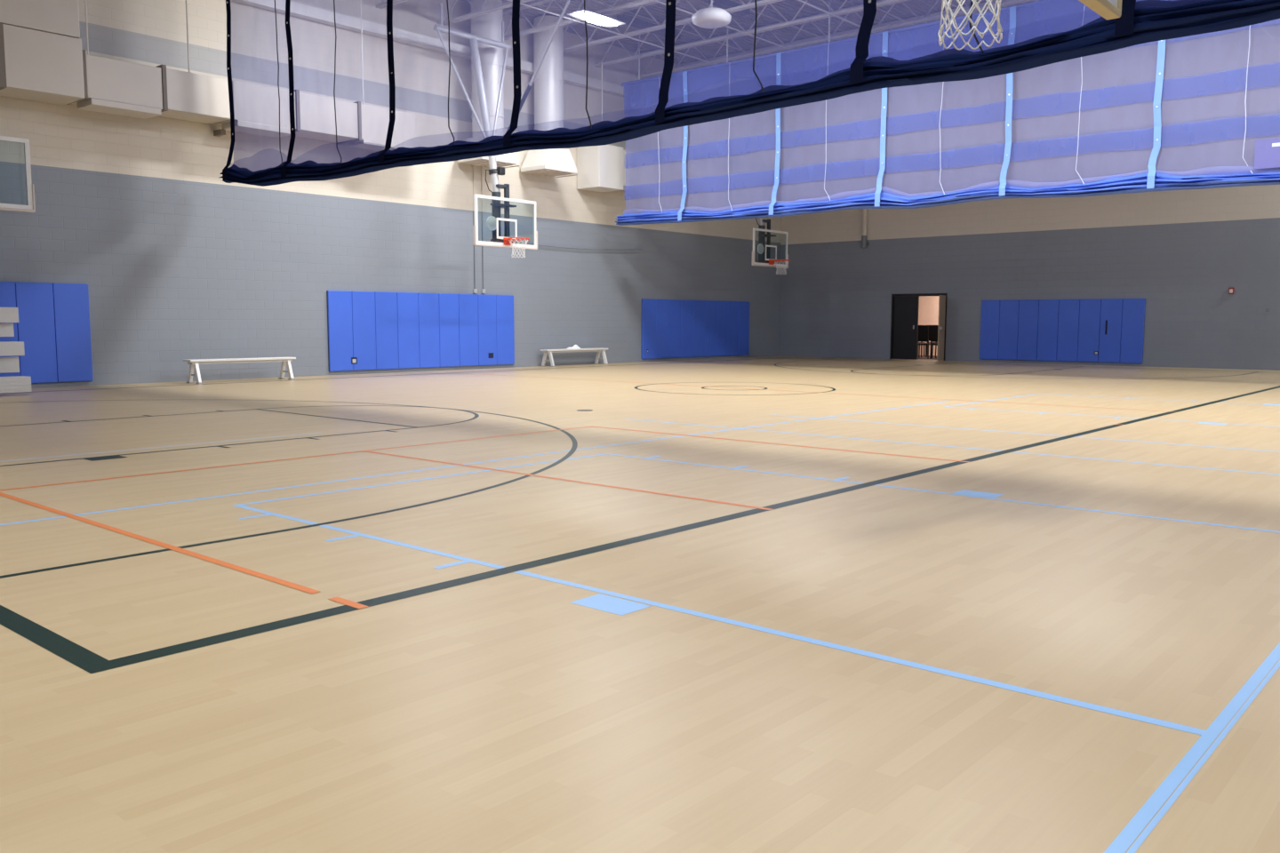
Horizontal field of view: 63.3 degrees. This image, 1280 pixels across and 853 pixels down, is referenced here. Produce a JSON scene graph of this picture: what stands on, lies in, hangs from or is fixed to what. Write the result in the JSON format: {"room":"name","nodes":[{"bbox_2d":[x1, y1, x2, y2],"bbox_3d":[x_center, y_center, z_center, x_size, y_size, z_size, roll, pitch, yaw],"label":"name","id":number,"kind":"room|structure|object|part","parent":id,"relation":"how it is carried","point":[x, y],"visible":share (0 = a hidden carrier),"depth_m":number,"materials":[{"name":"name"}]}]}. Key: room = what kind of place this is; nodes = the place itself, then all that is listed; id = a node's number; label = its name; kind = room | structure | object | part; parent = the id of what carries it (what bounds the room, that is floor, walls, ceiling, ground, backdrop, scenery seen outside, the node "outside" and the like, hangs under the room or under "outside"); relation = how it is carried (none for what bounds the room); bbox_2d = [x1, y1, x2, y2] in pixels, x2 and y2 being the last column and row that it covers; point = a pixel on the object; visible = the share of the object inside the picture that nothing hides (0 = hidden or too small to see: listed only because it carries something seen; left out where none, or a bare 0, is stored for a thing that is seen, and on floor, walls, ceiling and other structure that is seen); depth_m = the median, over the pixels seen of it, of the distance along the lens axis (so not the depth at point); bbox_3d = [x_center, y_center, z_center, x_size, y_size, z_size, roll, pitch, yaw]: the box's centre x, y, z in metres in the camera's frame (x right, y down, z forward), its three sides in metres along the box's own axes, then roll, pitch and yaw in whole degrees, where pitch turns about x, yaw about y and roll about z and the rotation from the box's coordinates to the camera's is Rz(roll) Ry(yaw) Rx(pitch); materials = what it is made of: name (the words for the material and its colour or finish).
{"room":"sports hall","nodes":[
{"label":"sports hall","id":0,"kind":"room"},
{"bbox_2d":[0,0,781,388],"bbox_3d":[-5.833,-5.703,23.963,0.250,8.900,32.900,5,8,41],"label":"wall","id":1,"kind":"structure","parent":0,"point":[178,262],"depth_m":22.27,"materials":[{"name":"paint"}]},
{"bbox_2d":[0,281,93,383],"bbox_3d":[-11.933,-1.527,17.103,0.061,1.780,5.466,5,8,41],"label":"pad","id":2,"kind":"object","parent":1,"relation":"attached to","point":[53,325],"visible":0.85,"depth_m":18.63,"materials":[{"name":"blue plastic"}]},
{"bbox_3d":[-11.131,-1.617,18.012,0.050,1.780,0.602,5,8,41],"label":"panel","id":3,"kind":"part","parent":2,"relation":"part of","materials":[{"name":"blue plastic"}]},
{"bbox_3d":[-10.733,-1.663,18.469,0.050,1.780,0.602,5,8,41],"label":"panel","id":4,"kind":"part","parent":2,"relation":"part of","materials":[{"name":"blue plastic"}]},
{"bbox_3d":[-10.334,-1.708,18.926,0.050,1.780,0.602,5,8,41],"label":"panel","id":5,"kind":"part","parent":2,"relation":"part of","materials":[{"name":"blue plastic"}]},
{"bbox_2d":[0,0,415,151],"bbox_3d":[-9.462,-7.264,18.668,0.965,3.340,12.720,5,8,41],"label":"air duct","id":6,"kind":"object","parent":1,"relation":"attached to","point":[43,59],"visible":0.85,"depth_m":18.83,"materials":[{"name":"metal"}]},
{"bbox_3d":[-9.575,-7.658,17.902,0.024,2.400,0.021,5,8,41],"label":"hanger rod","id":7,"kind":"part","parent":6,"relation":"part of","materials":[{"name":"white metal"}]},
{"bbox_2d":[76,97,161,119],"bbox_3d":[-9.400,-5.740,18.766,0.640,0.109,1.220,5,8,41],"label":"register","id":8,"kind":"object","parent":6,"relation":"attached to","point":[112,106],"depth_m":18.59,"materials":[{"name":"paint"}]},
{"bbox_3d":[-8.425,-7.797,19.294,0.024,2.400,0.021,5,8,41],"label":"hanger rod","id":9,"kind":"part","parent":6,"relation":"part of","materials":[{"name":"white metal"}]},
{"bbox_2d":[222,120,290,137],"bbox_3d":[-7.630,-5.958,20.807,0.620,0.119,1.240,5,8,41],"label":"register","id":10,"kind":"object","parent":6,"relation":"attached to","point":[258,127],"depth_m":20.61,"materials":[{"name":"paint"}]},
{"bbox_3d":[-5.927,-8.082,22.156,0.024,2.400,0.021,5,8,41],"label":"hanger rod","id":11,"kind":"part","parent":6,"relation":"part of","materials":[{"name":"white metal"}]},
{"bbox_2d":[347,139,413,151],"bbox_3d":[-5.715,-6.192,22.998,0.620,0.089,1.360,5,8,41],"label":"register","id":12,"kind":"object","parent":6,"relation":"attached to","point":[377,145],"depth_m":22.69,"materials":[{"name":"paint"}]},
{"bbox_2d":[326,290,514,371],"bbox_3d":[-5.075,-2.308,24.951,0.069,1.780,5.466,5,8,41],"label":"pad","id":13,"kind":"object","parent":1,"relation":"attached to","point":[367,330],"visible":1,"depth_m":24.66,"materials":[{"name":"blue plastic"}]},
{"bbox_3d":[-6.669,-2.126,23.123,0.050,1.780,0.602,5,8,41],"label":"panel","id":14,"kind":"part","parent":13,"relation":"part of","materials":[{"name":"blue plastic"}]},
{"bbox_3d":[-6.270,-2.172,23.580,0.050,1.780,0.602,5,8,41],"label":"panel","id":15,"kind":"part","parent":13,"relation":"part of","materials":[{"name":"blue plastic"}]},
{"bbox_3d":[-5.871,-2.217,24.037,0.050,1.780,0.602,5,8,41],"label":"panel","id":16,"kind":"part","parent":13,"relation":"part of","materials":[{"name":"blue plastic"}]},
{"bbox_3d":[-5.473,-2.263,24.493,0.050,1.780,0.602,5,8,41],"label":"panel","id":17,"kind":"part","parent":13,"relation":"part of","materials":[{"name":"blue plastic"}]},
{"bbox_3d":[-5.074,-2.308,24.950,0.050,1.780,0.602,5,8,41],"label":"panel","id":18,"kind":"part","parent":13,"relation":"part of","materials":[{"name":"blue plastic"}]},
{"bbox_3d":[-4.675,-2.354,25.407,0.050,1.780,0.602,5,8,41],"label":"panel","id":19,"kind":"part","parent":13,"relation":"part of","materials":[{"name":"blue plastic"}]},
{"bbox_3d":[-4.276,-2.399,25.863,0.050,1.780,0.602,5,8,41],"label":"panel","id":20,"kind":"part","parent":13,"relation":"part of","materials":[{"name":"blue plastic"}]},
{"bbox_3d":[-3.877,-2.445,26.320,0.050,1.780,0.602,5,8,41],"label":"panel","id":21,"kind":"part","parent":13,"relation":"part of","materials":[{"name":"blue plastic"}]},
{"bbox_3d":[-3.479,-2.490,26.777,0.050,1.780,0.602,5,8,41],"label":"panel","id":22,"kind":"part","parent":13,"relation":"part of","materials":[{"name":"blue plastic"}]},
{"bbox_2d":[230,0,624,97],"bbox_3d":[-5.640,-8.889,23.476,0.240,0.220,32.400,5,8,41],"label":"trim","id":23,"kind":"structure","parent":1,"relation":"attached to","point":[298,10],"depth_m":23.45,"materials":[{"name":"white metal"}]},
{"bbox_2d":[472,165,477,293],"bbox_3d":[-4.115,-4.980,25.796,0.049,3.300,0.100,5,8,41],"label":"conduit","id":24,"kind":"object","parent":1,"relation":"attached to","point":[475,291],"visible":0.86,"depth_m":25.86,"materials":[{"name":"grey metal"}]},
{"bbox_2d":[480,166,485,293],"bbox_3d":[-3.938,-5.001,25.999,0.049,3.300,0.100,5,8,41],"label":"conduit","id":25,"kind":"object","parent":1,"relation":"attached to","point":[483,289],"visible":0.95,"depth_m":26.02,"materials":[{"name":"grey metal"}]},
{"bbox_2d":[491,238,642,250],"bbox_3d":[-1.827,-4.934,28.396,0.021,0.142,5.801,5,8,41],"label":"cable","id":26,"kind":"object","parent":1,"relation":"attached to","point":[492,238],"visible":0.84,"depth_m":28.59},
{"bbox_2d":[576,61,625,192],"bbox_3d":[-0.650,-8.246,28.835,0.830,3.400,2.300,5,8,41],"label":"air duct","id":27,"kind":"object","parent":1,"relation":"attached to","point":[601,169],"visible":0.76,"depth_m":28.16,"materials":[{"name":"white metal"}]},
{"bbox_3d":[-1.026,-8.740,28.249,0.030,2.300,0.026,5,8,41],"label":"hanger rod","id":28,"kind":"part","parent":27,"relation":"part of","materials":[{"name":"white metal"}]},
{"bbox_2d":[641,298,749,359],"bbox_3d":[1.864,-3.100,32.898,0.069,1.780,5.466,5,8,41],"label":"pad","id":29,"kind":"object","parent":1,"relation":"attached to","point":[670,328],"visible":1,"depth_m":32.66,"materials":[{"name":"blue plastic"}]},
{"bbox_3d":[0.271,-2.918,31.070,0.050,1.780,0.602,5,8,41],"label":"panel","id":30,"kind":"part","parent":29,"relation":"part of","materials":[{"name":"blue plastic"}]},
{"bbox_3d":[0.669,-2.963,31.527,0.050,1.780,0.602,5,8,41],"label":"panel","id":31,"kind":"part","parent":29,"relation":"part of","materials":[{"name":"blue plastic"}]},
{"bbox_3d":[1.068,-3.009,31.984,0.050,1.780,0.602,5,8,41],"label":"panel","id":32,"kind":"part","parent":29,"relation":"part of","materials":[{"name":"blue plastic"}]},
{"bbox_3d":[1.467,-3.054,32.440,0.050,1.780,0.602,5,8,41],"label":"panel","id":33,"kind":"part","parent":29,"relation":"part of","materials":[{"name":"blue plastic"}]},
{"bbox_3d":[1.866,-3.100,32.897,0.050,1.780,0.602,5,8,41],"label":"panel","id":34,"kind":"part","parent":29,"relation":"part of","materials":[{"name":"blue plastic"}]},
{"bbox_3d":[2.264,-3.145,33.354,0.050,1.780,0.602,5,8,41],"label":"panel","id":35,"kind":"part","parent":29,"relation":"part of","materials":[{"name":"blue plastic"}]},
{"bbox_3d":[2.663,-3.191,33.810,0.050,1.780,0.602,5,8,41],"label":"panel","id":36,"kind":"part","parent":29,"relation":"part of","materials":[{"name":"blue plastic"}]},
{"bbox_3d":[3.062,-3.236,34.267,0.050,1.780,0.602,5,8,41],"label":"panel","id":37,"kind":"part","parent":29,"relation":"part of","materials":[{"name":"blue plastic"}]},
{"bbox_3d":[3.461,-3.282,34.724,0.050,1.780,0.602,5,8,41],"label":"panel","id":38,"kind":"part","parent":29,"relation":"part of","materials":[{"name":"blue plastic"}]},
{"bbox_2d":[0,355,1279,852],"bbox_3d":[4.135,-0.582,18.598,23.000,0.152,37.150,5,8,41],"label":"floor","id":39,"kind":"structure","parent":0,"point":[763,604],"depth_m":4.39,"materials":[{"name":"beige wood"}]},
{"bbox_2d":[0,307,31,393],"bbox_3d":[-11.905,-1.099,15.524,1.584,1.420,5.070,5,8,41],"label":"bleachers","id":40,"kind":"object","parent":39,"relation":"on","point":[8,316],"visible":1,"depth_m":17.10,"materials":[{"name":"metal"}]},
{"bbox_2d":[183,357,295,383],"bbox_3d":[-7.926,-1.129,20.680,0.500,0.455,2.220,5,8,41],"label":"bench","id":41,"kind":"object","parent":39,"relation":"on","point":[193,364],"visible":1,"depth_m":20.47,"materials":[{"name":"metal"}]},
{"bbox_3d":[-8.660,-1.048,20.038,0.192,0.403,0.060,5,8,41],"label":"leg","id":42,"kind":"part","parent":41,"relation":"part of","materials":[{"name":"metal"}]},
{"bbox_3d":[-8.464,-1.031,19.869,0.192,0.403,0.060,5,8,41],"label":"leg","id":43,"kind":"part","parent":41,"relation":"part of","materials":[{"name":"metal"}]},
{"bbox_3d":[-7.925,-1.336,20.659,0.300,0.040,2.220,5,8,41],"label":"seat","id":44,"kind":"part","parent":41,"relation":"part of","materials":[{"name":"wood"}]},
{"bbox_3d":[-7.925,-1.294,20.664,0.200,0.045,2.100,5,8,41],"label":"seat rail","id":45,"kind":"part","parent":41,"relation":"part of","materials":[{"name":"wood"}]},
{"bbox_3d":[-7.388,-1.194,21.495,0.192,0.403,0.060,5,8,41],"label":"leg","id":46,"kind":"part","parent":41,"relation":"part of","materials":[{"name":"metal"}]},
{"bbox_3d":[-7.191,-1.176,21.326,0.192,0.403,0.060,5,8,41],"label":"leg","id":47,"kind":"part","parent":41,"relation":"part of","materials":[{"name":"metal"}]},
{"bbox_2d":[540,348,608,367],"bbox_3d":[-1.770,-1.898,28.382,0.500,0.455,2.350,5,8,41],"label":"bench","id":48,"kind":"object","parent":39,"relation":"on","point":[545,351],"visible":0.99,"depth_m":28.07,"materials":[{"name":"metal"}]},
{"bbox_3d":[-2.547,-1.812,27.691,0.192,0.403,0.060,5,8,41],"label":"leg","id":49,"kind":"part","parent":48,"relation":"part of","materials":[{"name":"metal"}]},
{"bbox_3d":[-2.351,-1.794,27.522,0.192,0.403,0.060,5,8,41],"label":"leg","id":50,"kind":"part","parent":48,"relation":"part of","materials":[{"name":"metal"}]},
{"bbox_2d":[565,344,580,349],"bbox_3d":[-1.802,-2.177,28.316,0.220,0.113,0.420,5,8,41],"label":"towel","id":51,"kind":"object","parent":48,"relation":"on","point":[575,347],"visible":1,"depth_m":28.25,"materials":[{"name":"white fabric"}]},
{"bbox_3d":[-1.770,-2.104,28.361,0.300,0.040,2.350,5,8,41],"label":"seat","id":52,"kind":"part","parent":48,"relation":"part of","materials":[{"name":"wood"}]},
{"bbox_3d":[-1.770,-2.062,28.365,0.200,0.045,2.230,5,8,41],"label":"seat rail","id":53,"kind":"part","parent":48,"relation":"part of","materials":[{"name":"metal"}]},
{"bbox_3d":[-1.190,-1.967,29.246,0.192,0.403,0.060,5,8,41],"label":"leg","id":54,"kind":"part","parent":48,"relation":"part of","materials":[{"name":"metal"}]},
{"bbox_3d":[-0.993,-1.949,29.076,0.192,0.403,0.060,5,8,41],"label":"leg","id":55,"kind":"part","parent":48,"relation":"part of","materials":[{"name":"metal"}]},
{"bbox_2d":[576,409,592,411],"bbox_3d":[-0.753,-0.221,14.175,0.220,0.004,0.220,5,8,41],"label":"floor plate","id":56,"kind":"object","parent":39,"relation":"on","point":[577,410],"visible":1,"depth_m":14.19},
{"bbox_2d":[917,341,927,357],"bbox_3d":[9.495,-2.918,35.512,0.488,1.101,0.541,4,7,35],"label":"chair","id":57,"kind":"object","parent":39,"relation":"on","point":[921,341],"visible":0.17,"depth_m":35.58,"materials":[{"name":"metal"}]},
{"bbox_2d":[917,325,932,359],"bbox_3d":[9.397,-2.806,34.411,0.488,1.101,0.541,4,7,32],"label":"chair","id":58,"kind":"object","parent":39,"relation":"on","point":[923,330],"visible":0.72,"depth_m":34.16,"materials":[{"name":"metal"}]},
{"bbox_3d":[9.279,-3.067,34.197,0.440,0.540,0.100,4,7,32],"label":"backrest","id":59,"kind":"part","parent":58,"relation":"part of","materials":[{"name":"black plastic"}]},
{"bbox_3d":[9.412,-2.730,34.444,0.460,0.060,0.440,4,7,32],"label":"seat","id":60,"kind":"part","parent":58,"relation":"part of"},
{"bbox_3d":[9.478,-2.530,34.166,0.058,0.601,0.052,4,7,32],"label":"leg","id":61,"kind":"part","parent":58,"relation":"part of","materials":[{"name":"metal"}]},
{"bbox_2d":[926,325,937,353],"bbox_3d":[10.267,-2.976,36.097,0.488,1.101,0.541,5,8,41],"label":"chair","id":62,"kind":"object","parent":39,"relation":"on","point":[929,326],"visible":0.17,"depth_m":35.96,"materials":[{"name":"metal"}]},
{"bbox_3d":[10.123,-3.238,35.903,0.440,0.540,0.100,5,8,41],"label":"backrest","id":63,"kind":"part","parent":62,"relation":"part of","materials":[{"name":"black plastic"}]},
{"bbox_2d":[929,325,938,359],"bbox_3d":[9.870,-2.777,34.134,0.541,1.101,0.488,-4,7,-37],"label":"chair","id":64,"kind":"object","parent":39,"relation":"on","point":[933,328],"visible":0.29,"depth_m":34.04,"materials":[{"name":"metal"}]},
{"bbox_3d":[9.696,-3.043,33.972,0.100,0.540,0.440,-4,7,-37],"label":"backrest","id":65,"kind":"part","parent":64,"relation":"part of","materials":[{"name":"black plastic"}]},
{"bbox_2d":[376,0,1039,79],"bbox_3d":[2.764,-9.089,16.118,23.000,0.926,32.900,5,8,41],"label":"ceiling","id":66,"kind":"structure","parent":0,"point":[781,25],"depth_m":25.97,"materials":[{"name":"paint"}]},
{"bbox_2d":[0,136,35,212],"bbox_3d":[-9.664,-5.749,14.842,3.145,5.579,2.160,5,8,41],"label":"basketball hoop","id":67,"kind":"object","parent":66,"relation":"hanging from","point":[30,207],"visible":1,"depth_m":15.94,"materials":[{"name":"clear glass"}]},
{"bbox_2d":[457,0,519,167],"bbox_3d":[-3.661,-8.308,25.168,0.900,3.850,1.250,5,8,41],"label":"air duct","id":68,"kind":"object","parent":66,"relation":"hanging from","point":[488,26],"visible":0.72,"depth_m":24.83,"materials":[{"name":"white metal"}]},
{"bbox_2d":[457,136,518,164],"bbox_3d":[-3.695,-6.713,25.297,0.900,0.590,1.160,5,8,41],"label":"hood","id":69,"kind":"object","parent":68,"relation":"attached to","point":[511,158],"depth_m":25.08,"materials":[{"name":"white metal"}]},
{"bbox_2d":[462,159,519,167],"bbox_3d":[-3.650,-6.409,25.381,0.800,0.029,1.200,5,8,41],"label":"grille","id":70,"kind":"object","parent":68,"relation":"attached to","point":[484,163],"depth_m":25.21,"materials":[{"name":"white metal"}]},
{"bbox_2d":[433,0,569,257],"bbox_3d":[-2.700,-6.565,23.031,3.145,5.579,2.160,5,8,41],"label":"basketball hoop","id":71,"kind":"object","parent":66,"relation":"hanging from","point":[493,221],"visible":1,"depth_m":23.60,"materials":[{"name":"clear glass"}]},
{"bbox_3d":[-3.169,-5.826,23.668,0.140,0.180,0.170,5,8,41],"label":"brake motor","id":72,"kind":"part","parent":71,"relation":"part of","materials":[{"name":"black metal"}]},
{"bbox_3d":[-3.027,-4.629,23.510,0.044,1.070,1.830,5,8,41],"label":"frame","id":73,"kind":"part","parent":71,"relation":"part of","materials":[{"name":"white metal"}]},
{"bbox_2d":[520,15,578,177],"bbox_3d":[-2.310,-8.462,26.715,0.900,3.850,1.250,5,8,41],"label":"air duct","id":74,"kind":"object","parent":66,"relation":"hanging from","point":[548,82],"visible":0.77,"depth_m":26.37,"materials":[{"name":"white metal"}]},
{"bbox_2d":[520,148,577,173],"bbox_3d":[-2.344,-6.867,26.844,0.900,0.590,1.160,5,8,41],"label":"hood","id":75,"kind":"object","parent":74,"relation":"attached to","point":[553,160],"depth_m":26.54,"materials":[{"name":"white metal"}]},
{"bbox_2d":[523,168,578,177],"bbox_3d":[-2.299,-6.563,26.928,0.800,0.029,1.200,5,8,41],"label":"grille","id":76,"kind":"object","parent":74,"relation":"attached to","point":[552,172],"depth_m":26.76,"materials":[{"name":"white metal"}]},
{"bbox_2d":[567,6,625,27],"bbox_3d":[-0.979,-9.273,23.495,0.540,0.275,1.400,5,8,41],"label":"ceiling light","id":77,"kind":"object","parent":66,"relation":"hanging from","point":[592,17],"visible":0.99,"depth_m":23.33,"materials":[{"name":"white paint"}]},
{"bbox_2d":[691,0,731,28],"bbox_3d":[1.510,-8.875,21.894,0.840,0.770,0.840,5,8,41],"label":"ceiling light","id":78,"kind":"object","parent":66,"relation":"hanging from","point":[706,18],"visible":1,"depth_m":21.66,"materials":[{"name":"white paint"}]},
{"bbox_2d":[219,0,1279,186],"bbox_3d":[0.180,-6.281,12.680,21.431,5.310,0.590,5,8,41],"label":"curtain","id":79,"kind":"object","parent":66,"relation":"hanging from","point":[1144,21],"visible":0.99,"depth_m":11.66,"materials":[{"name":"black fabric"}]},
{"bbox_3d":[-6.404,-6.810,18.348,0.052,4.363,0.238,-2,6,-23],"label":"cord","id":80,"kind":"part","parent":79,"relation":"part of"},
{"bbox_3d":[-5.013,-6.606,17.139,0.071,4.515,0.218,-5,8,-41],"label":"cord","id":81,"kind":"part","parent":79,"relation":"part of","materials":[{"name":"black fabric"}]},
{"bbox_3d":[-2.786,-6.405,15.218,0.065,4.514,0.229,-3,7,-27],"label":"cord","id":82,"kind":"part","parent":79,"relation":"part of","materials":[{"name":"black fabric"}]},
{"bbox_3d":[-0.666,-6.168,13.404,0.061,4.607,0.238,-3,7,-27],"label":"cord","id":83,"kind":"part","parent":79,"relation":"part of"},
{"bbox_3d":[1.366,-6.025,11.632,0.060,4.521,0.227,-4,7,-35],"label":"cord","id":84,"kind":"part","parent":79,"relation":"part of","materials":[{"name":"black fabric"}]},
{"bbox_3d":[3.305,-5.873,9.975,0.072,4.479,0.231,-3,7,-30],"label":"cord","id":85,"kind":"part","parent":79,"relation":"part of","materials":[{"name":"fabric"}]},
{"bbox_2d":[751,217,789,274],"bbox_3d":[4.296,-7.367,31.088,3.145,5.579,2.160,5,8,41],"label":"basketball hoop","id":86,"kind":"object","parent":66,"relation":"hanging from","point":[768,262],"visible":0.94,"depth_m":31.63,"materials":[{"name":"clear glass"}]},
{"bbox_3d":[3.968,-5.431,31.567,0.044,1.070,1.830,5,8,41],"label":"frame","id":87,"kind":"part","parent":86,"relation":"part of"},
{"bbox_2d":[614,0,1279,225],"bbox_3d":[7.465,-7.154,21.002,21.411,5.222,0.588,5,8,41],"label":"curtain","id":88,"kind":"object","parent":66,"relation":"hanging from","point":[1201,111],"visible":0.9,"depth_m":21.65,"materials":[{"name":"blue fabric"}]},
{"bbox_3d":[0.544,-7.328,27.013,0.067,3.492,0.215,-4,7,-33],"label":"cord","id":89,"kind":"part","parent":88,"relation":"part of","materials":[{"name":"fabric"}]},
{"bbox_3d":[2.238,-7.117,25.540,0.050,3.603,0.221,-4,7,-35],"label":"cord","id":90,"kind":"part","parent":88,"relation":"part of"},
{"bbox_3d":[4.318,-6.949,23.739,0.055,3.562,0.227,-4,7,-35],"label":"cord","id":91,"kind":"part","parent":88,"relation":"part of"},
{"bbox_3d":[6.416,-6.725,21.929,0.062,3.628,0.226,-1,6,-15],"label":"cord","id":92,"kind":"part","parent":88,"relation":"part of","materials":[{"name":"white fabric"}]},
{"bbox_3d":[8.588,-6.521,20.072,0.068,3.646,0.227,-4,7,-33],"label":"cord","id":93,"kind":"part","parent":88,"relation":"part of","materials":[{"name":"fabric"}]},
{"bbox_3d":[10.740,-6.297,18.185,0.065,3.698,0.208,-5,8,-44],"label":"cord","id":94,"kind":"part","parent":88,"relation":"part of","materials":[{"name":"fabric"}]},
{"bbox_2d":[937,0,1121,50],"bbox_3d":[1.651,-4.713,4.972,3.145,5.579,2.160,5,8,41],"label":"basketball hoop","id":95,"kind":"object","parent":66,"relation":"hanging from","point":[1107,9],"visible":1,"depth_m":5.32,"materials":[{"name":"white fabric"}]},
{"bbox_3d":[1.969,-2.718,4.893,0.044,1.070,1.830,5,8,41],"label":"frame","id":96,"kind":"part","parent":95,"relation":"part of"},
{"bbox_2d":[918,296,939,355],"bbox_3d":[10.248,-3.753,34.844,6.300,2.900,4.250,5,8,41],"label":"wall","id":97,"kind":"structure","parent":0,"point":[928,308],"depth_m":37.39,"materials":[{"name":"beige paint"}]},
{"bbox_2d":[897,359,936,360],"bbox_3d":[8.945,-2.139,33.214,1.780,0.012,0.390,5,8,41],"label":"trim","id":98,"kind":"structure","parent":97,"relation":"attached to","point":[898,359],"depth_m":33.25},
{"bbox_2d":[778,184,1279,370],"bbox_3d":[13.460,-6.145,28.805,22.500,8.900,0.250,5,8,41],"label":"wall","id":99,"kind":"structure","parent":0,"point":[1180,252],"depth_m":30.02,"materials":[{"name":"paint"}]},
{"bbox_2d":[861,208,869,247],"bbox_3d":[7.320,-8.414,33.649,0.260,5.200,0.187,5,8,41],"label":"downpipe","id":100,"kind":"object","parent":99,"relation":"attached to","point":[864,244],"visible":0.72,"depth_m":33.78,"materials":[{"name":"grey metal"}]},
{"bbox_2d":[889,293,947,360],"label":"door","id":101,"kind":"structure","parent":99,"relation":"in","point":[904,320],"depth_m":33.21,"materials":[{"name":"grey paint"}]},
{"bbox_2d":[979,298,1145,363],"bbox_3d":[12.116,-2.787,30.100,4.634,1.780,0.069,5,8,41],"label":"pad","id":102,"kind":"object","parent":99,"relation":"attached to","point":[1100,330],"visible":1,"depth_m":29.96,"materials":[{"name":"blue plastic"}]},
{"bbox_3d":[10.582,-2.926,31.423,0.574,1.780,0.050,5,8,41],"label":"panel","id":103,"kind":"part","parent":102,"relation":"part of","materials":[{"name":"blue plastic"}]},
{"bbox_3d":[11.020,-2.886,31.045,0.574,1.780,0.050,5,8,41],"label":"panel","id":104,"kind":"part","parent":102,"relation":"part of","materials":[{"name":"blue plastic"}]},
{"bbox_3d":[11.458,-2.847,30.667,0.574,1.780,0.050,5,8,41],"label":"panel","id":105,"kind":"part","parent":102,"relation":"part of","materials":[{"name":"blue plastic"}]},
{"bbox_3d":[11.896,-2.807,30.288,0.574,1.780,0.050,5,8,41],"label":"panel","id":106,"kind":"part","parent":102,"relation":"part of","materials":[{"name":"blue plastic"}]},
{"bbox_3d":[12.333,-2.767,29.910,0.574,1.780,0.050,5,8,41],"label":"panel","id":107,"kind":"part","parent":102,"relation":"part of","materials":[{"name":"blue plastic"}]},
{"bbox_3d":[12.771,-2.728,29.532,0.574,1.780,0.050,5,8,41],"label":"panel","id":108,"kind":"part","parent":102,"relation":"part of","materials":[{"name":"blue plastic"}]},
{"bbox_3d":[13.209,-2.688,29.153,0.574,1.780,0.050,5,8,41],"label":"panel","id":109,"kind":"part","parent":102,"relation":"part of","materials":[{"name":"blue plastic"}]},
{"bbox_3d":[13.647,-2.648,28.775,0.574,1.780,0.050,5,8,41],"label":"panel","id":110,"kind":"part","parent":102,"relation":"part of","materials":[{"name":"blue plastic"}]},
{"bbox_2d":[1228,288,1234,294],"bbox_3d":[15.438,-3.545,27.120,0.130,0.170,0.074,5,8,41],"label":"fire alarm","id":111,"kind":"object","parent":99,"relation":"attached to","point":[1231,291],"visible":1,"depth_m":27.09,"materials":[{"name":"white paint"}]}
]}

